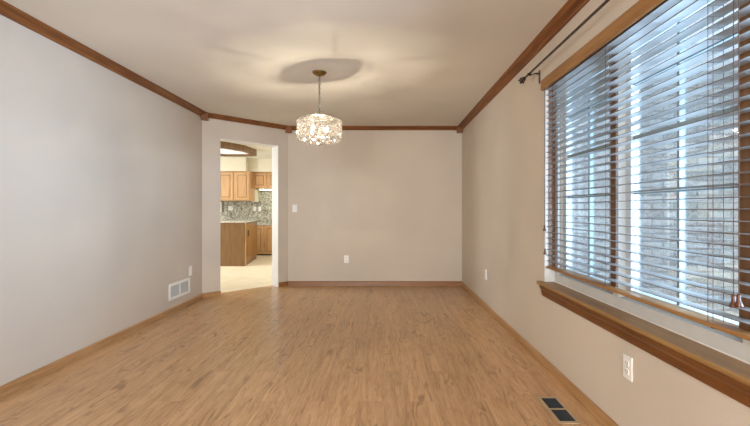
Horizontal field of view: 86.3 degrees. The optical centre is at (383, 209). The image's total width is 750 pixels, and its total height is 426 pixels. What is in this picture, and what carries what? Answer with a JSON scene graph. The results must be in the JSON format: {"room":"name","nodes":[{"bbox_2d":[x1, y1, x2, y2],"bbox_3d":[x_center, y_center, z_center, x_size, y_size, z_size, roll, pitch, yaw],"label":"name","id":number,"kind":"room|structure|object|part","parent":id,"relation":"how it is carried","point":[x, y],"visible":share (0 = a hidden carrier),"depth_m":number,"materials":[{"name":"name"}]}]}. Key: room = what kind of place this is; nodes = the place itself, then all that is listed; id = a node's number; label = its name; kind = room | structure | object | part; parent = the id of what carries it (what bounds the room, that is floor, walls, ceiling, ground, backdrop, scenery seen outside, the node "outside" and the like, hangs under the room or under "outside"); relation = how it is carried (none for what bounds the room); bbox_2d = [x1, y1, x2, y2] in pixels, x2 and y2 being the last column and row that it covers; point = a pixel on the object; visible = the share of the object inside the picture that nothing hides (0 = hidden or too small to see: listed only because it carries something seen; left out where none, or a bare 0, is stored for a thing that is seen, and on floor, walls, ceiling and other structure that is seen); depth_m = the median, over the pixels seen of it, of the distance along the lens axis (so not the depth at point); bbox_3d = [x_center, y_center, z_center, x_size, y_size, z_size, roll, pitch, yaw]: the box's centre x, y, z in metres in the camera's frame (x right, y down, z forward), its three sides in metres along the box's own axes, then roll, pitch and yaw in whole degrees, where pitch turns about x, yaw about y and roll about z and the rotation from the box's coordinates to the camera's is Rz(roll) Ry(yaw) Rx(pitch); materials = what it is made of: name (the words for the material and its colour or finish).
{"room":"dining room","nodes":[
{"label":"dining room","id":0,"kind":"room"},
{"bbox_2d":[0,14,201,385],"bbox_3d":[-2.455,-0.050,1.050,0.120,2.440,8.500,0,0,0],"label":"wall","id":1,"kind":"structure","parent":0,"point":[101,172],"depth_m":3.16,"materials":[{"name":"beige paint"}]},
{"bbox_2d":[0,294,202,397],"bbox_3d":[-2.388,1.137,1.028,0.015,0.067,8.457,0,0,0],"label":"baseboard","id":2,"kind":"structure","parent":1,"relation":"attached to","point":[22,381],"depth_m":3.17,"materials":[{"name":"brown wood"}]},
{"bbox_2d":[0,0,206,115],"bbox_3d":[-2.354,-1.244,1.010,0.082,0.052,8.420,0,0,0],"label":"trim","id":3,"kind":"structure","parent":1,"relation":"attached to","point":[7,10],"depth_m":3.13,"materials":[{"name":"brown wood"}]},
{"bbox_2d":[169,277,189,300],"bbox_3d":[-2.390,0.927,4.685,0.010,0.186,0.480,0,0,0],"label":"air vent","id":4,"kind":"object","parent":1,"relation":"in","point":[177,289],"visible":1,"depth_m":4.67,"materials":[{"name":"white plastic"}]},
{"bbox_2d":[201,112,207,120],"bbox_3d":[-2.350,-1.221,5.245,0.085,0.098,0.085,0,0,-22],"label":"trim","id":5,"kind":"structure","parent":1,"relation":"attached to","point":[204,117],"depth_m":5.21,"materials":[{"name":"brown wood"}]},
{"bbox_2d":[202,118,287,293],"bbox_3d":[-1.998,-0.050,5.773,1.281,2.440,0.180,0,0,-44],"label":"wall","id":6,"kind":"structure","parent":0,"point":[213,130],"depth_m":5.41,"materials":[{"name":"beige paint"}]},
{"bbox_2d":[203,291,220,297],"bbox_3d":[-2.299,1.137,5.345,0.236,0.067,0.015,0,0,-44],"label":"baseboard","id":7,"kind":"structure","parent":6,"relation":"attached to","point":[216,293],"depth_m":5.34,"materials":[{"name":"brown wood"}]},
{"bbox_2d":[208,113,286,129],"bbox_3d":[-1.907,-1.244,5.679,1.191,0.052,0.082,0,0,-44],"label":"trim","id":8,"kind":"structure","parent":6,"relation":"attached to","point":[210,115],"depth_m":5.64,"materials":[{"name":"brown wood"}]},
{"bbox_2d":[220,138,277,286],"bbox_3d":[-1.973,0.102,5.801,0.877,2.136,0.182,0,0,-44],"label":"door frame","id":9,"kind":"structure","parent":6,"relation":"in","point":[274,147],"depth_m":6.09,"materials":[{"name":"white paint"}]},
{"bbox_2d":[278,281,287,286],"bbox_3d":[-1.531,1.137,6.090,0.162,0.067,0.015,0,0,-44],"label":"baseboard","id":10,"kind":"structure","parent":6,"relation":"attached to","point":[280,284],"depth_m":6.08,"materials":[{"name":"brown wood"}]},
{"bbox_2d":[220,158,271,171],"bbox_3d":[-3.350,-1.107,10.175,4.500,0.325,0.750,0,0,0],"label":"wall","id":11,"kind":"structure","parent":0,"point":[226,164],"depth_m":9.80,"materials":[{"name":"beige paint"}]},
{"bbox_2d":[3,0,567,158],"bbox_3d":[-2.450,-1.310,3.700,7.500,0.080,14.000,0,0,0],"label":"ceiling","id":12,"kind":"structure","parent":0,"point":[385,62],"depth_m":3.17,"materials":[{"name":"paint"}]},
{"bbox_2d":[220,141,256,156],"bbox_3d":[-3.170,-1.204,8.020,0.900,0.129,1.200,0,0,0],"label":"ceiling light","id":13,"kind":"object","parent":12,"relation":"attached to","point":[227,149],"visible":0.58,"depth_m":8.04,"materials":[{"name":"brown wood"}]},
{"bbox_2d":[220,149,246,153],"bbox_3d":[-3.171,-1.190,8.029,0.801,0.010,1.068,0,0,0],"label":"diffuser","id":14,"kind":"object","parent":13,"relation":"attached to","point":[222,151],"depth_m":8.17,"materials":[{"name":"white plastic"}]},
{"bbox_2d":[296,70,341,144],"bbox_3d":[-0.597,-0.926,3.700,0.418,0.687,0.418,0,0,0],"label":"chandelier","id":15,"kind":"object","parent":12,"relation":"hanging from","point":[319,117],"visible":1,"depth_m":3.65,"materials":[{"name":"glass"}]},
{"bbox_3d":[-0.597,-0.865,3.700,0.242,0.026,0.242,0,0,0],"label":"plate","id":16,"kind":"part","parent":15,"relation":"part of","materials":[{"name":"silver metal"}]},
{"bbox_3d":[-0.597,-0.743,3.700,0.401,0.226,0.401,0,0,0],"label":"drum frame","id":17,"kind":"part","parent":15,"relation":"part of","materials":[{"name":"glass"}]},
{"bbox_3d":[-0.597,-1.052,3.700,0.016,0.367,0.016,0,0,45],"label":"chain","id":18,"kind":"part","parent":15,"relation":"part of","materials":[{"name":"silver metal"}]},
{"bbox_2d":[0,255,602,425],"bbox_3d":[-2.450,1.200,3.700,7.500,0.060,14.000,0,0,0],"label":"floor","id":19,"kind":"structure","parent":0,"point":[267,355],"depth_m":2.92,"materials":[{"name":"brown wood"}]},
{"bbox_2d":[220,221,256,265],"bbox_3d":[-3.605,0.723,8.900,1.512,0.895,1.300,0,0,0],"label":"kitchen island","id":20,"kind":"object","parent":19,"relation":"on","point":[238,241],"visible":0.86,"depth_m":8.26,"materials":[{"name":"brown wood"}]},
{"bbox_2d":[220,220,257,222],"bbox_3d":[-3.610,0.258,8.902,1.553,0.032,1.348,0,0,0],"label":"island countertop","id":21,"kind":"structure","parent":20,"relation":"on","point":[221,221],"depth_m":8.23,"materials":[{"name":"stone"}]},
{"bbox_3d":[-2.857,0.724,8.268,0.011,0.893,0.035,0,0,-8],"label":"corner post","id":22,"kind":"part","parent":20,"relation":"part of","materials":[{"name":"brown wood"}]},
{"bbox_3d":[-2.944,0.690,8.914,0.018,0.780,1.248,0,0,-8],"label":"door","id":23,"kind":"part","parent":20,"relation":"part of","materials":[{"name":"brown wood"}]},
{"bbox_2d":[257,225,264,254],"bbox_3d":[-3.726,0.787,10.352,1.348,0.765,0.356,0,0,0],"label":"base cabinet","id":24,"kind":"object","parent":19,"relation":"on","point":[260,228],"visible":0.23,"depth_m":10.18,"materials":[{"name":"brown wood"}]},
{"bbox_3d":[-3.233,0.777,10.177,0.161,0.530,0.006,0,0,0],"label":"raised panel","id":25,"kind":"part","parent":24,"relation":"part of","materials":[{"name":"brown wood"}]},
{"bbox_3d":[-3.233,0.777,10.190,0.316,0.685,0.020,0,0,0],"label":"door","id":26,"kind":"part","parent":24,"relation":"part of","materials":[{"name":"brown wood"}]},
{"bbox_2d":[264,225,271,254],"bbox_3d":[-2.475,0.787,10.352,1.150,0.765,0.356,0,0,0],"label":"base cabinet","id":27,"kind":"object","parent":19,"relation":"on","point":[267,228],"visible":0.32,"depth_m":10.18,"materials":[{"name":"brown wood"}]},
{"bbox_3d":[-2.892,0.777,10.177,0.134,0.543,0.006,0,0,0],"label":"raised panel","id":28,"kind":"part","parent":27,"relation":"part of","materials":[{"name":"brown wood"}]},
{"bbox_2d":[537,396,581,423],"bbox_3d":[1.014,1.167,2.336,0.128,0.006,0.312,0,0,0],"label":"floor vent","id":29,"kind":"object","parent":19,"relation":"in","point":[553,405],"visible":1,"depth_m":2.32,"materials":[{"name":"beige metal"}]},
{"bbox_2d":[288,130,461,280],"bbox_3d":[-0.100,-0.050,6.224,3.000,2.440,0.140,0,0,0],"label":"wall","id":30,"kind":"structure","parent":0,"point":[390,201],"depth_m":6.15,"materials":[{"name":"beige paint"}]},
{"bbox_2d":[285,126,291,132],"bbox_3d":[-1.457,-1.221,6.109,0.085,0.098,0.085,0,0,-22],"label":"trim","id":31,"kind":"structure","parent":30,"relation":"attached to","point":[288,128],"depth_m":6.07,"materials":[{"name":"brown wood"}]},
{"bbox_2d":[292,205,296,211],"bbox_3d":[-1.372,-0.016,6.149,0.072,0.116,0.009,0,0,0],"label":"light switch","id":32,"kind":"object","parent":30,"relation":"attached to","point":[294,207],"visible":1,"depth_m":6.15,"materials":[{"name":"white plastic"}]},
{"bbox_2d":[344,255,348,262],"bbox_3d":[-0.578,0.763,6.149,0.072,0.116,0.009,0,0,0],"label":"outlet","id":33,"kind":"object","parent":30,"relation":"attached to","point":[346,257],"visible":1,"depth_m":6.15,"materials":[{"name":"white plastic"}]},
{"bbox_2d":[290,126,457,129],"bbox_3d":[-0.130,-1.244,6.113,2.600,0.052,0.082,0,0,0],"label":"trim","id":34,"kind":"structure","parent":30,"relation":"attached to","point":[293,127],"depth_m":6.09,"materials":[{"name":"brown wood"}]},
{"bbox_2d":[288,281,461,285],"bbox_3d":[-0.136,1.137,6.146,2.671,0.067,0.015,0,0,0],"label":"baseboard","id":35,"kind":"structure","parent":30,"relation":"attached to","point":[290,283],"depth_m":6.14,"materials":[{"name":"brown wood"}]},
{"bbox_2d":[462,0,749,425],"bbox_3d":[1.290,-0.050,1.547,0.180,2.440,9.494,0,0,0],"label":"wall","id":36,"kind":"structure","parent":0,"point":[503,235],"depth_m":3.13,"materials":[{"name":"beige paint"}]},
{"bbox_2d":[456,127,462,132],"bbox_3d":[1.157,-1.221,6.111,0.085,0.098,0.085,0,0,0],"label":"trim","id":37,"kind":"structure","parent":36,"relation":"attached to","point":[459,130],"depth_m":6.07,"materials":[{"name":"brown wood"}]},
{"bbox_2d":[458,0,589,128],"bbox_3d":[1.159,-1.244,1.462,0.082,0.052,9.324,0,0,0],"label":"trim","id":38,"kind":"structure","parent":36,"relation":"attached to","point":[570,8],"depth_m":3.12,"materials":[{"name":"brown wood"}]},
{"bbox_2d":[461,282,618,425],"bbox_3d":[1.192,1.137,1.477,0.015,0.067,9.354,0,0,0],"label":"baseboard","id":39,"kind":"structure","parent":36,"relation":"attached to","point":[599,414],"depth_m":2.80,"materials":[{"name":"brown wood"}]},
{"bbox_2d":[518,0,609,83],"bbox_3d":[1.145,-1.022,1.805,0.111,0.103,2.914,0,0,0],"label":"curtain rod","id":40,"kind":"object","parent":36,"relation":"attached to","point":[522,79],"visible":1,"depth_m":2.48,"materials":[{"name":"brown metal"}]},
{"bbox_2d":[623,353,632,381],"bbox_3d":[1.196,0.775,1.965,0.009,0.116,0.072,0,0,0],"label":"outlet","id":41,"kind":"object","parent":36,"relation":"attached to","point":[627,360],"visible":1,"depth_m":1.95,"materials":[{"name":"white plastic"}]},
{"bbox_2d":[536,0,749,407],"bbox_3d":[1.260,-0.160,1.792,0.210,1.608,2.485,0,0,0],"label":"window","id":42,"kind":"structure","parent":36,"relation":"in","point":[718,359],"depth_m":1.84,"materials":[{"name":"plastic"}]},
{"bbox_3d":[1.335,-0.210,2.584,0.040,1.370,0.702,0,0,0],"label":"sash","id":43,"kind":"part","parent":42,"relation":"part of","materials":[{"name":"plastic"}]},
{"bbox_3d":[1.336,-0.210,2.584,0.004,1.280,0.606,0,0,0],"label":"pane","id":44,"kind":"part","parent":42,"relation":"part of","materials":[{"name":"clear glass"}]},
{"bbox_3d":[1.218,0.551,1.792,0.125,0.022,2.485,0,0,0],"label":"sill","id":45,"kind":"part","parent":42,"relation":"part of","materials":[{"name":"brown wood"}]},
{"bbox_2d":[541,0,749,340],"bbox_3d":[1.217,-0.265,1.801,0.092,1.411,2.402,0,0,0],"label":"window blind","id":46,"kind":"object","parent":42,"relation":"attached to","point":[642,12],"visible":1,"depth_m":1.82,"materials":[{"name":"brown wood"}]},
{"bbox_3d":[1.186,-0.395,2.955,0.002,1.020,0.003,0,0,0],"label":"tilt cord","id":47,"kind":"part","parent":46,"relation":"part of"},
{"bbox_3d":[1.233,-0.251,2.860,0.060,1.338,0.002,0,0,0],"label":"ladder cord","id":48,"kind":"part","parent":46,"relation":"part of","materials":[{"name":"fabric"}]},
{"bbox_3d":[1.233,-0.251,2.187,0.002,1.338,0.002,0,0,0],"label":"lift cord","id":49,"kind":"part","parent":46,"relation":"part of","materials":[{"name":"fabric"}]},
{"bbox_3d":[1.233,-0.251,2.175,0.060,1.338,0.002,0,0,0],"label":"ladder cord","id":50,"kind":"part","parent":46,"relation":"part of","materials":[{"name":"fabric"}]},
{"bbox_3d":[1.230,0.426,1.802,0.052,0.017,2.345,0,0,0],"label":"rail","id":51,"kind":"part","parent":46,"relation":"part of","materials":[{"name":"brown wood"}]},
{"bbox_3d":[1.233,-0.251,1.487,0.060,1.338,0.002,0,0,0],"label":"ladder cord","id":52,"kind":"part","parent":46,"relation":"part of","materials":[{"name":"fabric"}]},
{"bbox_3d":[1.184,-0.308,1.355,0.002,1.193,0.003,0,0,0],"label":"pull cord","id":53,"kind":"part","parent":46,"relation":"part of","materials":[{"name":"brown fabric"}]},
{"bbox_3d":[1.184,-0.311,1.335,0.002,1.187,0.003,0,0,0],"label":"pull cord","id":54,"kind":"part","parent":46,"relation":"part of","materials":[{"name":"brown fabric"}]},
{"bbox_3d":[1.335,-0.210,1.800,0.040,1.370,0.753,0,0,0],"label":"sash","id":55,"kind":"part","parent":42,"relation":"part of","materials":[{"name":"plastic"}]},
{"bbox_3d":[1.336,-0.210,1.800,0.004,1.280,0.657,0,0,0],"label":"pane","id":56,"kind":"part","parent":42,"relation":"part of","materials":[{"name":"clear glass"}]},
{"bbox_3d":[-3.650,-0.050,10.625,5.100,2.440,0.150,0,0,0],"label":"wall","id":57,"kind":"structure","parent":0,"visible":0},
{"bbox_2d":[220,189,271,223],"bbox_3d":[-3.350,-0.180,10.540,4.500,1.100,0.020,0,0,0],"label":"backsplash","id":58,"kind":"structure","parent":57,"relation":"attached to","point":[242,210],"depth_m":10.53,"materials":[{"name":"stone"}]},
{"bbox_2d":[220,201,222,212],"bbox_3d":[-4.289,-0.066,10.495,0.084,0.289,0.070,0,0,0],"label":"paper towel roll","id":59,"kind":"object","parent":58,"relation":"attached to","point":[221,202],"visible":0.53,"depth_m":10.46,"materials":[{"name":"white paper"}]},
{"bbox_2d":[220,171,258,201],"bbox_3d":[-3.915,-0.569,10.202,1.238,0.753,0.656,0,0,0],"label":"upper cabinet","id":60,"kind":"object","parent":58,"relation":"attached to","point":[234,185],"depth_m":9.88,"materials":[{"name":"brown wood"}]},
{"bbox_3d":[-3.916,-0.578,9.877,0.194,0.502,0.006,0,0,0],"label":"raised panel","id":61,"kind":"part","parent":60,"relation":"part of","materials":[{"name":"brown wood"}]},
{"bbox_3d":[-3.916,-0.578,9.890,0.367,0.675,0.020,0,0,0],"label":"door","id":62,"kind":"part","parent":60,"relation":"part of","materials":[{"name":"brown wood"}]},
{"bbox_3d":[-3.503,-0.578,9.890,0.339,0.675,0.020,0,0,0],"label":"door","id":63,"kind":"part","parent":60,"relation":"part of","materials":[{"name":"brown wood"}]},
{"bbox_3d":[-3.503,-0.578,9.877,0.176,0.511,0.006,0,0,0],"label":"raised panel","id":64,"kind":"part","parent":60,"relation":"part of","materials":[{"name":"brown wood"}]},
{"bbox_3d":[-3.348,-0.352,10.375,0.105,0.320,0.310,0,0,0],"label":"range panel","id":65,"kind":"part","parent":60,"relation":"part of","materials":[{"name":"brown wood"}]},
{"bbox_2d":[253,172,271,188],"bbox_3d":[-2.618,-0.740,10.302,1.436,0.410,0.456,0,0,0],"label":"upper cabinet","id":66,"kind":"object","parent":57,"relation":"attached to","point":[261,180],"visible":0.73,"depth_m":10.08,"materials":[{"name":"brown wood"}]},
{"bbox_3d":[-3.139,-0.735,10.090,0.338,0.360,0.020,0,0,0],"label":"door","id":67,"kind":"part","parent":66,"relation":"part of","materials":[{"name":"brown wood"}]},
{"bbox_3d":[-3.139,-0.735,10.077,0.175,0.197,0.006,0,0,0],"label":"raised panel","id":68,"kind":"part","parent":66,"relation":"part of","materials":[{"name":"brown wood"}]},
{"bbox_3d":[-2.765,-0.735,10.090,0.328,0.360,0.020,0,0,0],"label":"door","id":69,"kind":"part","parent":66,"relation":"part of","materials":[{"name":"brown wood"}]}
]}

